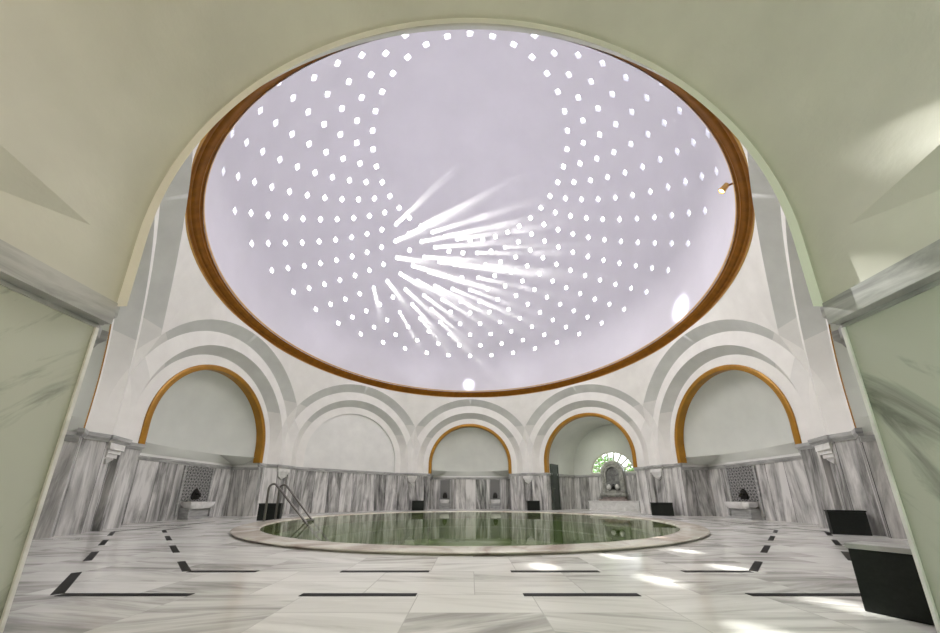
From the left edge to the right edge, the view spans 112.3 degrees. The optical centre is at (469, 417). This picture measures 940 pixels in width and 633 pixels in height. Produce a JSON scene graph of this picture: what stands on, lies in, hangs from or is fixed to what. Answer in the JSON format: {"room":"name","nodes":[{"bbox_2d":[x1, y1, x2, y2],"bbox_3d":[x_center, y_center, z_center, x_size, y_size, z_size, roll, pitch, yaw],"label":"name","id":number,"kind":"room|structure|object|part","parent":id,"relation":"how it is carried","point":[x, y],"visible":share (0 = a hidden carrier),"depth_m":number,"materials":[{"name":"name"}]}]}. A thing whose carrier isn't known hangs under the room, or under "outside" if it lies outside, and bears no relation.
{"room":"spa","nodes":[
{"label":"spa","id":0,"kind":"room"},
{"bbox_2d":[50,428,145,537],"bbox_3d":[-7.333,1.278,6.150,0.499,1.830,2.013,6,-15,-22],"label":"wall","id":1,"kind":"structure","parent":0,"point":[97,488],"depth_m":6.07,"materials":[{"name":"grey stone"}]},
{"bbox_3d":[-7.333,0.458,6.356,0.499,0.140,2.013,6,-15,-22],"label":"cornice","id":2,"kind":"part","parent":1,"relation":"part of","materials":[{"name":"grey stone"}]},
{"bbox_2d":[91,306,119,347],"bbox_3d":[-3.114,0.242,2.014,1.847,1.830,0.499,-6,-15,22],"label":"wall pier","id":3,"kind":"object","parent":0,"point":[102,335],"visible":0.07,"depth_m":2.26,"materials":[{"name":"grey stone"}]},
{"bbox_2d":[33,142,203,538],"bbox_3d":[-5.319,-1.260,4.434,6.010,5.920,2.110,-14,-20,43],"label":"wall","id":4,"kind":"structure","parent":0,"point":[168,272],"depth_m":6.08,"materials":[{"name":"paint"}]},
{"bbox_3d":[-5.708,-0.072,3.735,1.010,0.105,4.260,14,-20,-43],"label":"cornice","id":5,"kind":"part","parent":4,"relation":"part of","materials":[{"name":"grey stone"}]},
{"bbox_3d":[-5.357,-1.483,4.450,4.400,2.700,0.042,-14,-20,43],"label":"arch trim","id":6,"kind":"part","parent":4,"relation":"part of","materials":[{"name":"brown wood"}]},
{"bbox_2d":[113,278,310,523],"bbox_3d":[-7.522,0.032,9.593,2.110,5.920,6.010,0,-14,0],"label":"wall","id":7,"kind":"structure","parent":0,"point":[210,391],"depth_m":9.54,"materials":[{"name":"paint"}]},
{"bbox_3d":[-8.072,1.315,9.272,1.010,0.105,4.260,0,-14,0],"label":"cornice","id":8,"kind":"part","parent":7,"relation":"part of","materials":[{"name":"grey stone"}]},
{"bbox_3d":[-7.660,-0.181,9.647,0.255,2.700,4.400,0,-14,0],"label":"arch trim","id":9,"kind":"part","parent":7,"relation":"part of","materials":[{"name":"brown wood"}]},
{"bbox_2d":[283,366,418,512],"bbox_3d":[-4.997,1.246,14.441,1.200,5.920,6.010,-14,-20,43],"label":"wall","id":10,"kind":"structure","parent":0,"point":[350,438],"depth_m":14.49,"materials":[{"name":"paint"}]},
{"bbox_3d":[-5.367,2.500,14.508,0.155,0.140,4.240,-14,-20,43],"label":"cornice","id":11,"kind":"part","parent":10,"relation":"part of","materials":[{"name":"grey stone"}]},
{"bbox_2d":[0,0,939,632],"bbox_3d":[0.000,-2.076,1.176,6.010,5.920,4.420,0,-14,0],"label":"wall","id":12,"kind":"structure","parent":0,"point":[103,103],"depth_m":1.79,"materials":[{"name":"paint"}]},
{"bbox_3d":[0.000,-1.036,0.349,4.640,0.170,3.320,0,-14,0],"label":"cornice","id":13,"kind":"part","parent":12,"relation":"part of","materials":[{"name":"grey stone"}]},
{"bbox_3d":[0.000,-2.043,2.339,4.520,2.760,0.063,0,-14,0],"label":"arch trim","id":14,"kind":"part","parent":12,"relation":"part of","materials":[{"name":"beige paint"}]},
{"bbox_2d":[185,29,754,396],"bbox_3d":[0.000,-6.523,11.236,14.117,7.736,14.117,9,-17,-32],"label":"ceiling","id":15,"kind":"structure","parent":0,"point":[470,137],"depth_m":11.28,"materials":[{"name":"purple paint"}]},
{"bbox_2d":[718,183,732,193],"bbox_3d":[4.867,-4.374,5.985,0.251,0.173,0.132,-13,-19,42],"label":"spotlight","id":16,"kind":"object","parent":15,"relation":"attached to","point":[722,190],"visible":0.98,"depth_m":5.97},
{"bbox_2d":[3,509,936,632],"bbox_3d":[0.000,2.904,8.874,27.985,0.006,27.985,9,-16,-31],"label":"floor","id":17,"kind":"structure","parent":0,"point":[170,576],"depth_m":2.44,"materials":[{"name":"stone"}]},
{"bbox_2d":[174,466,214,519],"bbox_3d":[-8.369,2.332,9.801,0.384,1.560,1.100,0,-14,0],"label":"basin","id":18,"kind":"object","parent":17,"relation":"on","point":[196,482],"visible":1,"depth_m":9.68,"materials":[{"name":"stone"}]},
{"bbox_3d":[-8.539,2.155,9.304,0.044,1.460,0.050,0,-14,0],"label":"panel frame","id":19,"kind":"part","parent":18,"relation":"part of","materials":[{"name":"grey stone"}]},
{"bbox_2d":[190,489,200,498],"bbox_3d":[-8.443,2.370,9.791,0.208,0.320,0.252,0,-14,0],"label":"tap","id":20,"kind":"object","parent":18,"relation":"on","point":[194,493],"depth_m":9.75,"materials":[{"name":"brown metal"}]},
{"bbox_3d":[-8.553,2.079,9.864,0.016,1.040,1.000,0,-14,0],"label":"lattice panel","id":21,"kind":"part","parent":18,"relation":"part of","materials":[{"name":"stone"}]},
{"bbox_3d":[-8.357,2.700,9.709,0.360,0.200,0.920,0,-14,0],"label":"bowl","id":22,"kind":"part","parent":18,"relation":"part of","materials":[{"name":"white stone"}]},
{"bbox_3d":[-8.539,2.411,10.322,0.044,1.460,0.050,0,-14,0],"label":"panel frame","id":23,"kind":"part","parent":18,"relation":"part of","materials":[{"name":"grey stone"}]},
{"bbox_2d":[256,503,283,520],"bbox_3d":[-5.780,2.725,9.128,0.576,0.470,0.296,5,-15,-18],"label":"stone block","id":24,"kind":"object","parent":17,"relation":"on","point":[270,513],"visible":0.91,"depth_m":9.00,"materials":[{"name":"black stone"}]},
{"bbox_2d":[252,463,304,515],"bbox_3d":[-7.333,2.754,12.043,0.499,1.830,2.013,-6,-15,22],"label":"wall pier","id":25,"kind":"object","parent":17,"relation":"on","point":[292,476],"visible":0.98,"depth_m":12.01,"materials":[{"name":"grey stone"}]},
{"bbox_3d":[-7.333,1.934,12.248,0.499,0.140,2.013,-6,-15,22],"label":"cornice","id":26,"kind":"part","parent":25,"relation":"part of","materials":[{"name":"grey stone"}]},
{"bbox_2d":[392,473,430,509],"bbox_3d":[-3.037,3.798,16.209,2.013,1.830,0.499,6,-15,-22],"label":"wall pier","id":27,"kind":"object","parent":17,"relation":"on","point":[407,487],"visible":0.96,"depth_m":16.12,"materials":[{"name":"grey stone"}]},
{"bbox_3d":[-3.037,2.978,16.415,2.013,0.140,0.499,6,-15,-22],"label":"cornice","id":28,"kind":"part","parent":27,"relation":"part of","materials":[{"name":"grey stone"}]},
{"bbox_2d":[412,501,424,509],"bbox_3d":[-2.560,4.355,15.614,0.596,0.460,0.296,0,-14,0],"label":"stone block","id":29,"kind":"object","parent":17,"relation":"on","point":[416,505],"visible":0.88,"depth_m":15.48,"materials":[{"name":"black stone"}]},
{"bbox_2d":[439,480,450,508],"bbox_3d":[-1.370,4.181,17.182,0.640,1.560,0.384,0,-14,0],"label":"basin","id":30,"kind":"object","parent":17,"relation":"on","point":[444,485],"visible":0.99,"depth_m":17.35,"materials":[{"name":"stone"}]},
{"bbox_3d":[-1.370,3.973,17.424,0.540,1.040,0.016,0,-14,0],"label":"lattice panel","id":31,"kind":"part","parent":30,"relation":"part of","materials":[{"name":"stone"}]},
{"bbox_2d":[230,511,709,554],"bbox_3d":[0.000,3.341,8.764,10.878,0.997,10.878,2,-14,-8],"label":"pool","id":32,"kind":"object","parent":17,"relation":"in","point":[402,532],"visible":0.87,"depth_m":6.28,"materials":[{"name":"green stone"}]},
{"bbox_2d":[263,483,329,541],"bbox_3d":[-4.354,2.585,8.217,2.160,1.708,0.690,-2,-14,8],"label":"pool ladder","id":33,"kind":"object","parent":32,"relation":"attached to","point":[275,484],"visible":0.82,"depth_m":8.21,"materials":[{"name":"metal"}]},
{"bbox_2d":[316,536,617,545],"bbox_3d":[0.000,3.364,8.759,9.940,0.950,9.940,0,-14,0],"label":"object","id":34,"kind":"object","parent":32,"relation":"in","point":[386,540],"depth_m":11.14,"materials":[{"name":"stone"}]},
{"bbox_2d":[489,480,500,508],"bbox_3d":[1.380,4.181,17.182,0.640,1.560,0.384,0,-14,0],"label":"basin","id":35,"kind":"object","parent":17,"relation":"on","point":[494,485],"visible":0.98,"depth_m":17.35,"materials":[{"name":"stone"}]},
{"bbox_3d":[1.380,3.973,17.424,0.540,1.040,0.016,0,-14,0],"label":"lattice panel","id":36,"kind":"part","parent":35,"relation":"part of","materials":[{"name":"stone"}]},
{"bbox_2d":[509,473,547,509],"bbox_3d":[3.037,3.798,16.209,2.013,1.830,0.499,-6,-15,22],"label":"wall pier","id":37,"kind":"object","parent":17,"relation":"on","point":[525,487],"visible":0.98,"depth_m":16.14,"materials":[{"name":"grey stone"}]},
{"bbox_3d":[3.037,2.978,16.415,2.013,0.140,0.499,-6,-15,22],"label":"cornice","id":38,"kind":"part","parent":37,"relation":"part of","materials":[{"name":"grey stone"}]},
{"bbox_2d":[526,501,539,509],"bbox_3d":[3.120,4.343,15.565,0.616,0.460,0.296,0,-14,0],"label":"stone block","id":39,"kind":"object","parent":17,"relation":"on","point":[531,505],"visible":0.91,"depth_m":15.43,"materials":[{"name":"black stone"}]},
{"bbox_2d":[588,501,640,510],"bbox_3d":[7.285,4.380,15.693,2.440,0.450,0.930,-14,-20,43],"label":"marble step","id":40,"kind":"structure","parent":17,"relation":"on","point":[593,505],"depth_m":15.29,"materials":[{"name":"white stone"}]},
{"bbox_2d":[599,461,630,500],"bbox_3d":[7.331,3.259,16.255,1.400,1.998,0.480,-14,-20,43],"label":"fountain","id":41,"kind":"object","parent":40,"relation":"on","point":[612,473],"visible":1,"depth_m":16.25,"materials":[{"name":"stone"}]},
{"bbox_2d":[600,493,628,496],"bbox_3d":[7.359,3.963,16.108,1.280,0.180,0.400,-14,-20,43],"label":"shelf","id":42,"kind":"object","parent":41,"relation":"attached to","point":[601,494],"depth_m":15.92,"materials":[{"name":"stone"}]},
{"bbox_2d":[633,463,687,515],"bbox_3d":[7.333,2.754,12.043,0.499,1.830,2.013,6,-15,-22],"label":"wall pier","id":43,"kind":"object","parent":17,"relation":"on","point":[656,483],"visible":0.99,"depth_m":11.98,"materials":[{"name":"grey stone"}]},
{"bbox_3d":[7.333,1.934,12.248,0.499,0.140,2.013,6,-15,-22],"label":"cornice","id":44,"kind":"part","parent":43,"relation":"part of","materials":[{"name":"grey stone"}]},
{"bbox_2d":[650,502,673,515],"bbox_3d":[6.922,3.297,11.370,0.701,0.450,0.316,-8,-16,28],"label":"stone block","id":45,"kind":"object","parent":17,"relation":"on","point":[657,508],"visible":0.98,"depth_m":11.24,"materials":[{"name":"black stone"}]},
{"bbox_2d":[724,466,765,519],"bbox_3d":[8.369,2.336,9.820,0.384,1.560,1.100,0,-14,0],"label":"basin","id":46,"kind":"object","parent":17,"relation":"on","point":[743,484],"visible":1,"depth_m":9.71,"materials":[{"name":"stone"}]},
{"bbox_3d":[8.539,2.416,10.342,0.044,1.460,0.050,0,-14,0],"label":"panel frame","id":47,"kind":"part","parent":46,"relation":"part of","materials":[{"name":"grey stone"}]},
{"bbox_3d":[8.357,2.705,9.728,0.360,0.200,0.920,0,-14,0],"label":"bowl","id":48,"kind":"part","parent":46,"relation":"part of","materials":[{"name":"white stone"}]},
{"bbox_3d":[8.553,2.084,9.883,0.016,1.040,1.000,0,-14,0],"label":"lattice panel","id":49,"kind":"part","parent":46,"relation":"part of","materials":[{"name":"stone"}]},
{"bbox_2d":[738,489,748,498],"bbox_3d":[8.443,2.375,9.811,0.208,0.320,0.252,0,-14,0],"label":"tap","id":50,"kind":"object","parent":46,"relation":"on","point":[743,493],"depth_m":9.77,"materials":[{"name":"brown metal"}]},
{"bbox_3d":[8.539,2.160,9.323,0.044,1.460,0.050,0,-14,0],"label":"panel frame","id":51,"kind":"part","parent":46,"relation":"part of","materials":[{"name":"grey stone"}]},
{"bbox_2d":[824,510,872,535],"bbox_3d":[6.789,1.885,5.672,0.485,0.420,0.176,-9,-17,33],"label":"stone block","id":52,"kind":"object","parent":17,"relation":"on","point":[842,522],"visible":1,"depth_m":5.61,"materials":[{"name":"black stone"}]},
{"bbox_2d":[844,541,934,625],"bbox_3d":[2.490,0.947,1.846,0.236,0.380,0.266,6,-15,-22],"label":"bench","id":53,"kind":"object","parent":17,"relation":"on","point":[887,576],"visible":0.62,"depth_m":1.80,"materials":[{"name":"black stone"}]},
{"bbox_2d":[412,395,527,508],"bbox_3d":[0.000,1.860,16.890,6.010,5.920,2.110,0,-14,0],"label":"wall","id":54,"kind":"structure","parent":0,"point":[469,442],"depth_m":17.22,"materials":[{"name":"paint"}]},
{"bbox_3d":[0.000,3.277,17.102,4.260,0.105,1.010,0,-14,0],"label":"cornice","id":55,"kind":"part","parent":54,"relation":"part of","materials":[{"name":"grey stone"}]},
{"bbox_3d":[0.000,1.680,17.077,4.400,2.700,0.255,0,-14,0],"label":"arch trim","id":56,"kind":"part","parent":54,"relation":"part of","materials":[{"name":"brown wood"}]},
{"bbox_2d":[521,366,656,509],"bbox_3d":[6.072,1.508,15.483,6.010,5.920,4.240,-14,-20,43],"label":"wall","id":57,"kind":"structure","parent":0,"point":[569,427],"depth_m":16.15,"materials":[{"name":"paint"}]},
{"bbox_2d":[550,464,560,509],"bbox_3d":[4.418,3.571,16.292,0.122,2.310,0.780,-14,-20,43],"label":"door","id":58,"kind":"structure","parent":57,"relation":"in","point":[555,487],"depth_m":16.25,"materials":[{"name":"metal"}]},
{"bbox_3d":[5.416,1.135,14.901,4.400,2.700,0.255,-14,-20,43],"label":"arch trim","id":59,"kind":"part","parent":57,"relation":"part of","materials":[{"name":"brown wood"}]},
{"bbox_3d":[6.418,2.756,15.528,3.020,0.140,4.280,14,-20,-43],"label":"cornice","id":60,"kind":"part","parent":57,"relation":"part of","materials":[{"name":"grey stone"}]},
{"bbox_2d":[591,452,634,473],"bbox_3d":[7.514,2.377,16.753,2.260,1.130,0.060,-14,-20,43],"label":"window","id":61,"kind":"structure","parent":57,"relation":"in","point":[606,453],"depth_m":16.77,"materials":[{"name":"clear glass"}]},
{"bbox_2d":[593,454,614,472],"bbox_3d":[8.025,3.720,19.025,2.013,3.348,1.889,1,-14,-3],"label":"shrub","id":62,"kind":"object","parent":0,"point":[599,460],"visible":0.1,"depth_m":18.85,"materials":[{"name":"green plant"}]},
{"bbox_2d":[625,461,633,470],"bbox_3d":[10.181,3.772,18.566,1.918,3.026,1.890,0,-14,0],"label":"shrub","id":63,"kind":"object","parent":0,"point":[629,463],"visible":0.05,"depth_m":18.73,"materials":[{"name":"green plant"}]},
{"bbox_2d":[629,278,826,523],"bbox_3d":[7.522,0.032,9.593,2.110,5.920,6.010,0,-14,0],"label":"wall","id":64,"kind":"structure","parent":0,"point":[728,391],"depth_m":9.53,"materials":[{"name":"paint"}]},
{"bbox_3d":[7.660,-0.181,9.647,0.255,2.700,4.400,0,-14,0],"label":"arch trim","id":65,"kind":"part","parent":64,"relation":"part of","materials":[{"name":"brown wood"}]},
{"bbox_3d":[8.072,1.315,9.272,1.010,0.105,4.260,0,-14,0],"label":"cornice","id":66,"kind":"part","parent":64,"relation":"part of","materials":[{"name":"grey stone"}]},
{"bbox_2d":[736,142,906,538],"bbox_3d":[5.319,-1.260,4.434,2.110,5.920,6.010,-14,-20,43],"label":"wall","id":67,"kind":"structure","parent":0,"point":[771,272],"depth_m":6.08,"materials":[{"name":"paint"}]},
{"bbox_3d":[5.357,-1.483,4.450,0.042,2.700,4.400,-14,-20,43],"label":"arch trim","id":68,"kind":"part","parent":67,"relation":"part of","materials":[{"name":"brown wood"}]},
{"bbox_3d":[5.708,-0.072,3.735,1.010,0.105,4.260,-14,-20,43],"label":"cornice","id":69,"kind":"part","parent":67,"relation":"part of","materials":[{"name":"grey stone"}]},
{"bbox_2d":[820,306,846,347],"bbox_3d":[3.114,0.242,2.014,1.847,1.830,0.499,6,-15,-22],"label":"wall pier","id":70,"kind":"object","parent":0,"point":[837,335],"visible":0.09,"depth_m":2.26,"materials":[{"name":"grey stone"}]},
{"bbox_2d":[794,428,889,537],"bbox_3d":[7.333,1.278,6.150,0.499,1.830,2.013,-6,-15,22],"label":"wall","id":71,"kind":"structure","parent":0,"point":[839,477],"depth_m":6.05,"materials":[{"name":"grey stone"}]},
{"bbox_3d":[7.333,0.458,6.356,0.499,0.140,2.013,-6,-15,22],"label":"cornice","id":72,"kind":"part","parent":71,"relation":"part of","materials":[{"name":"grey stone"}]}
]}

